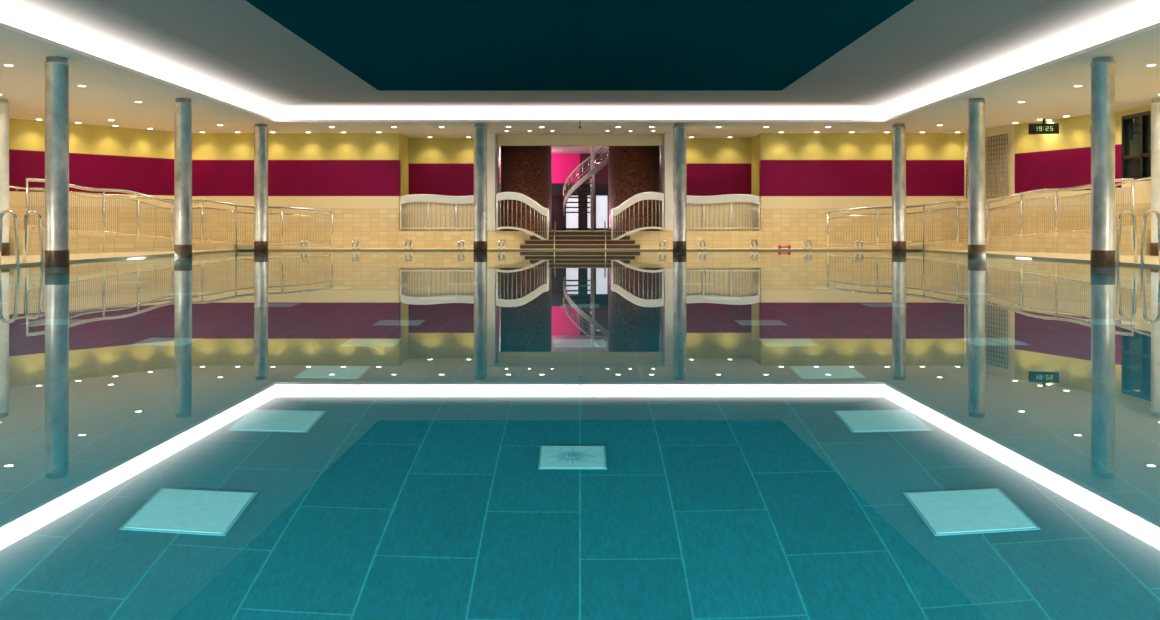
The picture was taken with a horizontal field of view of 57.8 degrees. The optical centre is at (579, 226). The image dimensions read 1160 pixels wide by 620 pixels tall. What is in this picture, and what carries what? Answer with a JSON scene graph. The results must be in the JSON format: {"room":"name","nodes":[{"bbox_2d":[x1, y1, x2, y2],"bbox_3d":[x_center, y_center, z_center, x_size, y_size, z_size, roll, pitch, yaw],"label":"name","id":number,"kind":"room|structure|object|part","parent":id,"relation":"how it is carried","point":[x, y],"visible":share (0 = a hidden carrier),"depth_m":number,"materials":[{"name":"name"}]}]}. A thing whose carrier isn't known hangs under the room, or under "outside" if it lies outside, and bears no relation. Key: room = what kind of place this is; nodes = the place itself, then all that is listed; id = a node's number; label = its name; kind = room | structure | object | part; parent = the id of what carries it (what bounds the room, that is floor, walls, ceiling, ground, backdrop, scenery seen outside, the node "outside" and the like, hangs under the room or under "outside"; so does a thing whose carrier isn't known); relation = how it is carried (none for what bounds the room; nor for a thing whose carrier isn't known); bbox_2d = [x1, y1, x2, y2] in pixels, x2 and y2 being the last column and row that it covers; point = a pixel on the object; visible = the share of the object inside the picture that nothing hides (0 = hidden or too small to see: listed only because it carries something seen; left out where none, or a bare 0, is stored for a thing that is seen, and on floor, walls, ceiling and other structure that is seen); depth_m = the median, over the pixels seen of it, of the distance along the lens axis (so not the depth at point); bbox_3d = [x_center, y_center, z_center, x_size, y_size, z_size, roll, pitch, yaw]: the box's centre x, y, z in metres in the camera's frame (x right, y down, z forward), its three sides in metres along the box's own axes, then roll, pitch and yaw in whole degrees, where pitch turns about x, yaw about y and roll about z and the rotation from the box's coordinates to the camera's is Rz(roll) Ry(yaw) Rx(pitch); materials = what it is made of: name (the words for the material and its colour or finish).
{"room":"spa","nodes":[
{"label":"spa","id":0,"kind":"room"},
{"bbox_2d":[9,118,10,229],"bbox_3d":[-11.100,-0.800,8.150,0.200,2.600,24.300,0,0,0],"label":"wall","id":1,"kind":"structure","parent":0,"point":[9,118],"depth_m":20.25,"materials":[{"name":"beige tile"}]},
{"bbox_2d":[11,118,173,240],"bbox_3d":[-9.931,-0.800,21.958,0.200,2.600,3.941,0,0,36],"label":"wall","id":2,"kind":"structure","parent":0,"point":[105,157],"depth_m":21.90,"materials":[{"name":"beige tile"}]},
{"bbox_2d":[9,186,198,204],"bbox_3d":[-10.172,-0.686,20.513,1.125,0.408,6.540,0,0,21],"label":"wall handrail","id":3,"kind":"object","parent":2,"relation":"attached to","point":[15,187],"visible":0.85,"depth_m":21.44,"materials":[{"name":"silver metal"}]},
{"bbox_2d":[192,133,400,247],"bbox_3d":[-6.375,-0.800,23.600,4.650,2.600,0.200,0,0,0],"label":"wall","id":4,"kind":"structure","parent":0,"point":[356,177],"depth_m":23.50,"materials":[{"name":"beige tile"}]},
{"bbox_2d":[401,134,408,230],"bbox_3d":[-4.150,-0.800,24.255,0.200,2.600,1.090,0,0,0],"label":"wall","id":5,"kind":"structure","parent":0,"point":[404,140],"depth_m":24.23,"materials":[{"name":"yellow paint"}]},
{"bbox_2d":[409,138,473,230],"bbox_3d":[-3.080,-0.800,24.900,1.940,2.600,0.200,0,0,0],"label":"wall","id":6,"kind":"structure","parent":0,"point":[437,166],"depth_m":24.80,"materials":[{"name":"yellow paint"}]},
{"bbox_2d":[498,239,504,248],"bbox_3d":[-1.670,0.364,22.360,0.144,0.212,0.224,0,0,0],"label":"grab rail","id":7,"kind":"object","parent":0,"point":[499,241],"depth_m":22.26,"materials":[{"name":"silver metal"}]},
{"bbox_2d":[100,0,1059,100],"bbox_3d":[0.000,-2.425,10.800,12.360,0.050,20.600,0,0,0],"label":"ceiling","id":8,"kind":"structure","parent":0,"point":[316,50],"depth_m":13.53,"materials":[{"name":"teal paint"}]},
{"bbox_2d":[5,0,1154,106],"bbox_3d":[0.000,-2.396,10.800,12.160,0.001,20.400,0,0,0],"label":"cove","id":9,"kind":"object","parent":8,"relation":"in","point":[97,18],"visible":1,"depth_m":14.58,"materials":[{"name":"grey paint"}]},
{"bbox_2d":[0,22,1159,153],"bbox_3d":[0.000,-2.125,13.400,23.600,0.050,35.200,0,0,0],"label":"ceiling","id":10,"kind":"structure","parent":0,"point":[111,90],"depth_m":18.30,"materials":[{"name":"white paint"}]},
{"bbox_2d":[0,0,1159,119],"bbox_3d":[0.000,-2.275,10.800,12.240,0.250,20.480,0,0,0],"label":"light strip","id":11,"kind":"object","parent":10,"relation":"attached to","point":[11,14],"visible":1,"depth_m":18.06,"materials":[{"name":"white plastic"}]},
{"bbox_2d":[1028,118,1058,133],"bbox_3d":[8.971,-1.950,20.314,0.540,0.300,0.074,0,0,14],"label":"led display","id":12,"kind":"object","parent":10,"relation":"hanging from","point":[1044,128],"visible":1,"depth_m":20.29,"materials":[{"name":"black plastic"}]},
{"bbox_2d":[0,248,1159,266],"bbox_3d":[0.000,0.485,10.000,23.200,0.030,28.000,0,0,0],"label":"floor","id":13,"kind":"structure","parent":0,"point":[6,261],"depth_m":19.35,"materials":[{"name":"beige tile"}]},
{"bbox_2d":[0,98,9,255],"bbox_3d":[-9.500,-0.815,17.200,0.276,2.570,0.276,0,0,0],"label":"column","id":14,"kind":"structure","parent":13,"relation":"on","point":[4,104],"depth_m":17.13,"materials":[{"name":"white paint"}]},
{"bbox_2d":[0,210,43,266],"bbox_3d":[-7.216,0.639,13.600,0.332,1.723,0.642,0,0,0],"label":"pool ladder","id":15,"kind":"object","parent":13,"relation":"on","point":[2,213],"depth_m":13.88,"materials":[{"name":"silver metal"}]},
{"bbox_2d":[9,230,335,254],"bbox_3d":[-8.190,0.260,20.440,5.580,0.420,6.080,0,0,0],"label":"ramp","id":16,"kind":"object","parent":13,"relation":"on","point":[78,243],"depth_m":19.32,"materials":[{"name":"beige tile"}]},
{"bbox_2d":[26,178,332,253],"bbox_3d":[-7.700,-0.177,20.419,1.082,1.274,6.696,0,0,34],"label":"railing","id":17,"kind":"object","parent":13,"relation":"on","point":[138,194],"visible":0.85,"depth_m":20.54,"materials":[{"name":"silver metal"}]},
{"bbox_2d":[301,239,309,248],"bbox_3d":[-5.854,0.364,22.360,0.144,0.212,0.224,0,0,0],"label":"grab rail","id":18,"kind":"object","parent":13,"relation":"on","point":[303,242],"depth_m":22.34,"materials":[{"name":"silver metal"}]},
{"bbox_2d":[352,239,359,248],"bbox_3d":[-4.771,0.364,22.360,0.144,0.212,0.224,0,0,0],"label":"grab rail","id":19,"kind":"object","parent":13,"relation":"on","point":[355,243],"depth_m":22.33,"materials":[{"name":"silver metal"}]},
{"bbox_2d":[405,239,412,248],"bbox_3d":[-3.645,0.364,22.360,0.144,0.212,0.224,0,0,0],"label":"grab rail","id":20,"kind":"object","parent":13,"relation":"on","point":[410,241],"depth_m":22.27,"materials":[{"name":"silver metal"}]},
{"bbox_2d":[458,239,465,248],"bbox_3d":[-2.520,0.364,22.360,0.144,0.212,0.224,0,0,0],"label":"grab rail","id":21,"kind":"object","parent":13,"relation":"on","point":[459,241],"depth_m":22.26,"materials":[{"name":"silver metal"}]},
{"bbox_2d":[520,231,639,248],"bbox_3d":[0.000,0.279,23.067,2.608,0.383,0.706,0,0,0],"label":"entrance steps","id":22,"kind":"structure","parent":13,"relation":"on","point":[563,239],"depth_m":22.90,"materials":[{"name":"stone"}]},
{"bbox_2d":[496,192,548,239],"bbox_3d":[-1.250,-0.226,23.186,1.237,1.112,0.184,0,0,17],"label":"balustrade","id":23,"kind":"object","parent":22,"relation":"on","point":[504,196],"visible":1,"depth_m":23.23,"materials":[{"name":"white metal"}]},
{"bbox_2d":[554,221,555,248],"bbox_3d":[-0.550,0.169,22.955,0.024,0.602,0.714,0,0,0],"label":"handrail","id":24,"kind":"object","parent":22,"relation":"on","point":[555,221],"visible":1,"depth_m":22.84,"materials":[{"name":"silver metal"}]},
{"bbox_2d":[604,221,605,248],"bbox_3d":[0.550,0.169,22.955,0.024,0.602,0.714,0,0,0],"label":"handrail","id":25,"kind":"object","parent":22,"relation":"on","point":[604,221],"visible":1,"depth_m":22.84,"materials":[{"name":"silver metal"}]},
{"bbox_2d":[611,192,663,239],"bbox_3d":[1.250,-0.226,23.186,1.237,1.112,0.184,0,0,-17],"label":"balustrade","id":26,"kind":"object","parent":22,"relation":"on","point":[643,196],"visible":1,"depth_m":23.23,"materials":[{"name":"white metal"}]},
{"bbox_2d":[398,230,761,247],"bbox_3d":[0.000,0.280,27.175,8.100,0.380,7.650,0,0,0],"label":"platform","id":27,"kind":"object","parent":13,"relation":"on","point":[421,239],"visible":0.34,"depth_m":23.35,"materials":[{"name":"beige tile"}]},
{"bbox_2d":[400,194,473,230],"bbox_3d":[-3.070,-0.322,23.427,1.896,0.824,0.065,0,0,0],"label":"balustrade","id":28,"kind":"object","parent":27,"relation":"on","point":[455,214],"visible":0.76,"depth_m":23.45,"materials":[{"name":"white metal"}]},
{"bbox_2d":[487,133,499,230],"bbox_3d":[-2.000,-1.010,24.190,0.230,2.179,1.520,0,0,0],"label":"pilaster","id":29,"kind":"object","parent":27,"relation":"on","point":[493,150],"visible":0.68,"depth_m":23.45,"materials":[{"name":"white paint"}]},
{"bbox_2d":[500,146,551,230],"bbox_3d":[-1.270,-1.004,24.740,1.240,2.189,1.240,0,0,0],"label":"drum","id":30,"kind":"object","parent":27,"relation":"on","point":[526,170],"visible":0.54,"depth_m":24.21,"materials":[{"name":"brown stone"}]},
{"bbox_2d":[552,183,607,229],"bbox_3d":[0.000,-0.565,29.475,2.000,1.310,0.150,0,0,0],"label":"door","id":31,"kind":"structure","parent":27,"relation":"on","point":[571,220],"depth_m":29.40,"materials":[{"name":"black glass"}]},
{"bbox_2d":[563,146,607,230],"bbox_3d":[0.269,-1.169,26.690,1.422,2.517,0.903,0,0,0],"label":"spiral staircase","id":32,"kind":"structure","parent":27,"relation":"on","point":[593,170],"depth_m":26.61,"materials":[{"name":"silver metal"}]},
{"bbox_2d":[608,146,659,230],"bbox_3d":[1.270,-1.004,24.740,1.240,2.189,1.240,0,0,0],"label":"drum","id":33,"kind":"object","parent":27,"relation":"on","point":[632,170],"visible":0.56,"depth_m":24.21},
{"bbox_2d":[660,133,672,230],"bbox_3d":[2.000,-1.010,24.190,0.230,2.179,1.520,0,0,0],"label":"pilaster","id":34,"kind":"object","parent":27,"relation":"on","point":[666,150],"visible":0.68,"depth_m":23.45,"materials":[{"name":"white paint"}]},
{"bbox_2d":[686,194,759,230],"bbox_3d":[3.070,-0.322,23.427,1.896,0.824,0.065,0,0,0],"label":"balustrade","id":35,"kind":"object","parent":27,"relation":"on","point":[704,214],"visible":0.73,"depth_m":23.45,"materials":[{"name":"white metal"}]},
{"bbox_2d":[778,245,790,248],"bbox_3d":[4.400,0.430,22.600,0.260,0.080,0.080,0,0,0],"label":"dumbbell","id":36,"kind":"object","parent":13,"relation":"on","point":[779,246],"visible":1,"depth_m":22.58,"materials":[{"name":"pink plastic"}]},
{"bbox_2d":[827,178,1133,253],"bbox_3d":[7.701,-0.177,20.420,1.081,1.274,6.696,0,0,-34],"label":"railing","id":37,"kind":"object","parent":13,"relation":"on","point":[1021,194],"visible":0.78,"depth_m":20.54,"materials":[{"name":"silver metal"}]},
{"bbox_2d":[824,230,1150,254],"bbox_3d":[7.590,0.260,20.440,4.380,0.420,6.080,0,0,0],"label":"ramp","id":38,"kind":"object","parent":13,"relation":"on","point":[1080,243],"depth_m":19.32,"materials":[{"name":"beige tile"}]},
{"bbox_2d":[1116,210,1159,266],"bbox_3d":[7.216,0.639,13.600,0.332,1.723,0.642,0,0,0],"label":"pool ladder","id":39,"kind":"object","parent":13,"relation":"on","point":[1131,213],"depth_m":13.88,"materials":[{"name":"silver metal"}]},
{"bbox_2d":[1150,98,1159,255],"bbox_3d":[9.500,-0.815,17.200,0.276,2.570,0.276,0,0,0],"label":"column","id":40,"kind":"structure","parent":13,"relation":"on","point":[1155,104],"depth_m":17.13,"materials":[{"name":"white paint"}]},
{"bbox_2d":[498,135,661,145],"bbox_3d":[0.000,-1.980,24.025,3.760,0.240,0.150,0,0,0],"label":"lintel","id":41,"kind":"object","parent":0,"point":[503,140],"visible":1,"depth_m":23.95,"materials":[{"name":"beige paint"}]},
{"bbox_2d":[500,154,659,227],"bbox_3d":[0.000,-1.005,30.100,6.000,2.190,0.200,0,0,0],"label":"wall","id":42,"kind":"structure","parent":0,"point":[563,165],"depth_m":30.00,"materials":[{"name":"pink paint"}]},
{"bbox_2d":[658,239,665,248],"bbox_3d":[1.749,0.364,22.360,0.144,0.212,0.224,0,0,0],"label":"grab rail","id":43,"kind":"object","parent":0,"point":[664,241],"depth_m":22.26,"materials":[{"name":"silver metal"}]},
{"bbox_2d":[698,239,705,248],"bbox_3d":[2.599,0.364,22.360,0.144,0.212,0.224,0,0,0],"label":"grab rail","id":44,"kind":"object","parent":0,"point":[699,241],"depth_m":22.26,"materials":[{"name":"silver metal"}]},
{"bbox_2d":[686,138,750,230],"bbox_3d":[3.080,-0.800,24.900,1.940,2.600,0.200,0,0,0],"label":"wall","id":45,"kind":"structure","parent":0,"point":[714,166],"depth_m":24.80,"materials":[{"name":"beige mosaic"},{"name":"yellow plaster"},{"name":"burgundy-magenta plaster"}]},
{"bbox_2d":[750,239,757,248],"bbox_3d":[3.703,0.364,22.360,0.144,0.212,0.224,0,0,0],"label":"grab rail","id":46,"kind":"object","parent":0,"point":[751,241],"depth_m":22.28,"materials":[{"name":"silver metal"}]},
{"bbox_2d":[751,134,758,230],"bbox_3d":[4.150,-0.800,24.255,0.200,2.600,1.090,0,0,0],"label":"wall","id":47,"kind":"structure","parent":0,"point":[755,140],"depth_m":24.23,"materials":[{"name":"yellow paint"}]},
{"bbox_2d":[803,239,811,248],"bbox_3d":[4.850,0.364,22.360,0.144,0.212,0.224,0,0,0],"label":"grab rail","id":48,"kind":"object","parent":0,"point":[809,241],"depth_m":22.32,"materials":[{"name":"silver metal"}]},
{"bbox_2d":[854,239,862,248],"bbox_3d":[5.933,0.364,22.360,0.144,0.212,0.224,0,0,0],"label":"grab rail","id":49,"kind":"object","parent":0,"point":[856,241],"depth_m":22.32,"materials":[{"name":"silver metal"}]},
{"bbox_2d":[759,133,963,247],"bbox_3d":[6.325,-0.800,23.600,4.550,2.600,0.200,0,0,0],"label":"wall","id":50,"kind":"structure","parent":0,"point":[803,177],"depth_m":23.50,"materials":[{"name":"beige mosaic"},{"name":"yellow plaster"},{"name":"burgundy-magenta plaster"}]},
{"bbox_2d":[964,124,1014,242],"bbox_3d":[8.849,-0.800,22.515,0.200,2.600,2.022,0,0,-9],"label":"wall","id":51,"kind":"structure","parent":0,"point":[1010,130],"depth_m":22.03,"materials":[{"name":"beige tile"}]},
{"bbox_2d":[966,134,1007,197],"bbox_3d":[8.709,-1.285,22.520,0.023,1.293,1.690,0,0,-8],"label":"air vent","id":52,"kind":"object","parent":51,"relation":"in","point":[1001,139],"visible":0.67,"depth_m":22.10,"materials":[{"name":"beige"}]},
{"bbox_2d":[1015,111,1121,238],"bbox_3d":[9.444,-0.800,20.284,0.200,2.600,2.657,0,0,-20],"label":"wall","id":53,"kind":"structure","parent":0,"point":[1063,159],"depth_m":20.38,"materials":[{"name":"beige mosaic"},{"name":"yellow plaster"},{"name":"burgundy-magenta plaster"}]},
{"bbox_2d":[1122,105,1150,230],"bbox_3d":[9.900,-0.800,7.500,0.200,2.600,23.000,0,0,0],"label":"wall","id":54,"kind":"structure","parent":0,"point":[1142,189],"depth_m":18.39,"materials":[{"name":"beige tile"}]},
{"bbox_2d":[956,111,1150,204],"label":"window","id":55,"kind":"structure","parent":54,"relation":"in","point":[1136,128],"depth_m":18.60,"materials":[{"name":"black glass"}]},
{"bbox_3d":[9.159,-0.686,20.370,0.431,0.408,6.268,0,0,-13],"label":"wall handrail","id":56,"kind":"part","parent":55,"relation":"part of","materials":[{"name":"silver metal"}]},
{"label":"floor","id":57,"kind":"structure","parent":0,"visible":0},
{"bbox_2d":[44,56,69,267],"bbox_3d":[-6.500,-0.075,13.050,0.284,4.050,0.284,0,0,0],"label":"column","id":58,"kind":"structure","parent":57,"relation":"on","point":[56,252],"depth_m":12.94,"materials":[{"name":"metal"}]},
{"bbox_2d":[174,98,191,257],"bbox_3d":[-6.500,-0.075,17.200,0.284,4.050,0.284,0,0,0],"label":"column","id":59,"kind":"structure","parent":57,"relation":"on","point":[182,107],"depth_m":17.09,"materials":[{"name":"metal"}]},
{"bbox_2d":[254,123,267,251],"bbox_3d":[-6.500,-0.075,21.400,0.284,4.050,0.284,0,0,0],"label":"column","id":60,"kind":"structure","parent":57,"relation":"on","point":[260,129],"depth_m":21.29,"materials":[{"name":"metal"}]},
{"bbox_2d":[473,123,486,251],"bbox_3d":[-2.030,-0.075,21.400,0.284,4.050,0.284,0,0,0],"label":"column","id":61,"kind":"structure","parent":57,"relation":"on","point":[480,129],"depth_m":21.29,"materials":[{"name":"metal"}]},
{"bbox_2d":[673,123,686,251],"bbox_3d":[2.030,-0.075,21.400,0.284,4.050,0.284,0,0,0],"label":"column","id":62,"kind":"structure","parent":57,"relation":"on","point":[679,129],"depth_m":21.29,"materials":[{"name":"metal"}]},
{"bbox_2d":[892,123,905,251],"bbox_3d":[6.500,-0.075,21.400,0.284,4.050,0.284,0,0,0],"label":"column","id":63,"kind":"structure","parent":57,"relation":"on","point":[899,129],"depth_m":21.29,"materials":[{"name":"metal"}]},
{"bbox_2d":[968,98,985,257],"bbox_3d":[6.500,-0.075,17.200,0.284,4.050,0.284,0,0,0],"label":"column","id":64,"kind":"structure","parent":57,"relation":"on","point":[976,106],"depth_m":17.09,"materials":[{"name":"metal"}]},
{"bbox_2d":[1090,56,1115,267],"bbox_3d":[6.500,-0.075,13.050,0.284,4.050,0.284,0,0,0],"label":"column","id":65,"kind":"structure","parent":57,"relation":"on","point":[1102,252],"depth_m":12.94,"materials":[{"name":"metal"}]},
{"bbox_3d":[0.000,1.226,10.350,14.700,1.449,24.000,0,0,0],"label":"pool basin walls","id":66,"kind":"object","parent":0,"visible":0},
{"bbox_2d":[0,251,1159,619],"bbox_3d":[0.000,0.500,10.350,14.400,0.001,23.700,0,0,0],"label":"pool water","id":67,"kind":"object","parent":66,"relation":"in","point":[229,435],"visible":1,"depth_m":2.48,"materials":[{"name":"liquid"}]}
]}

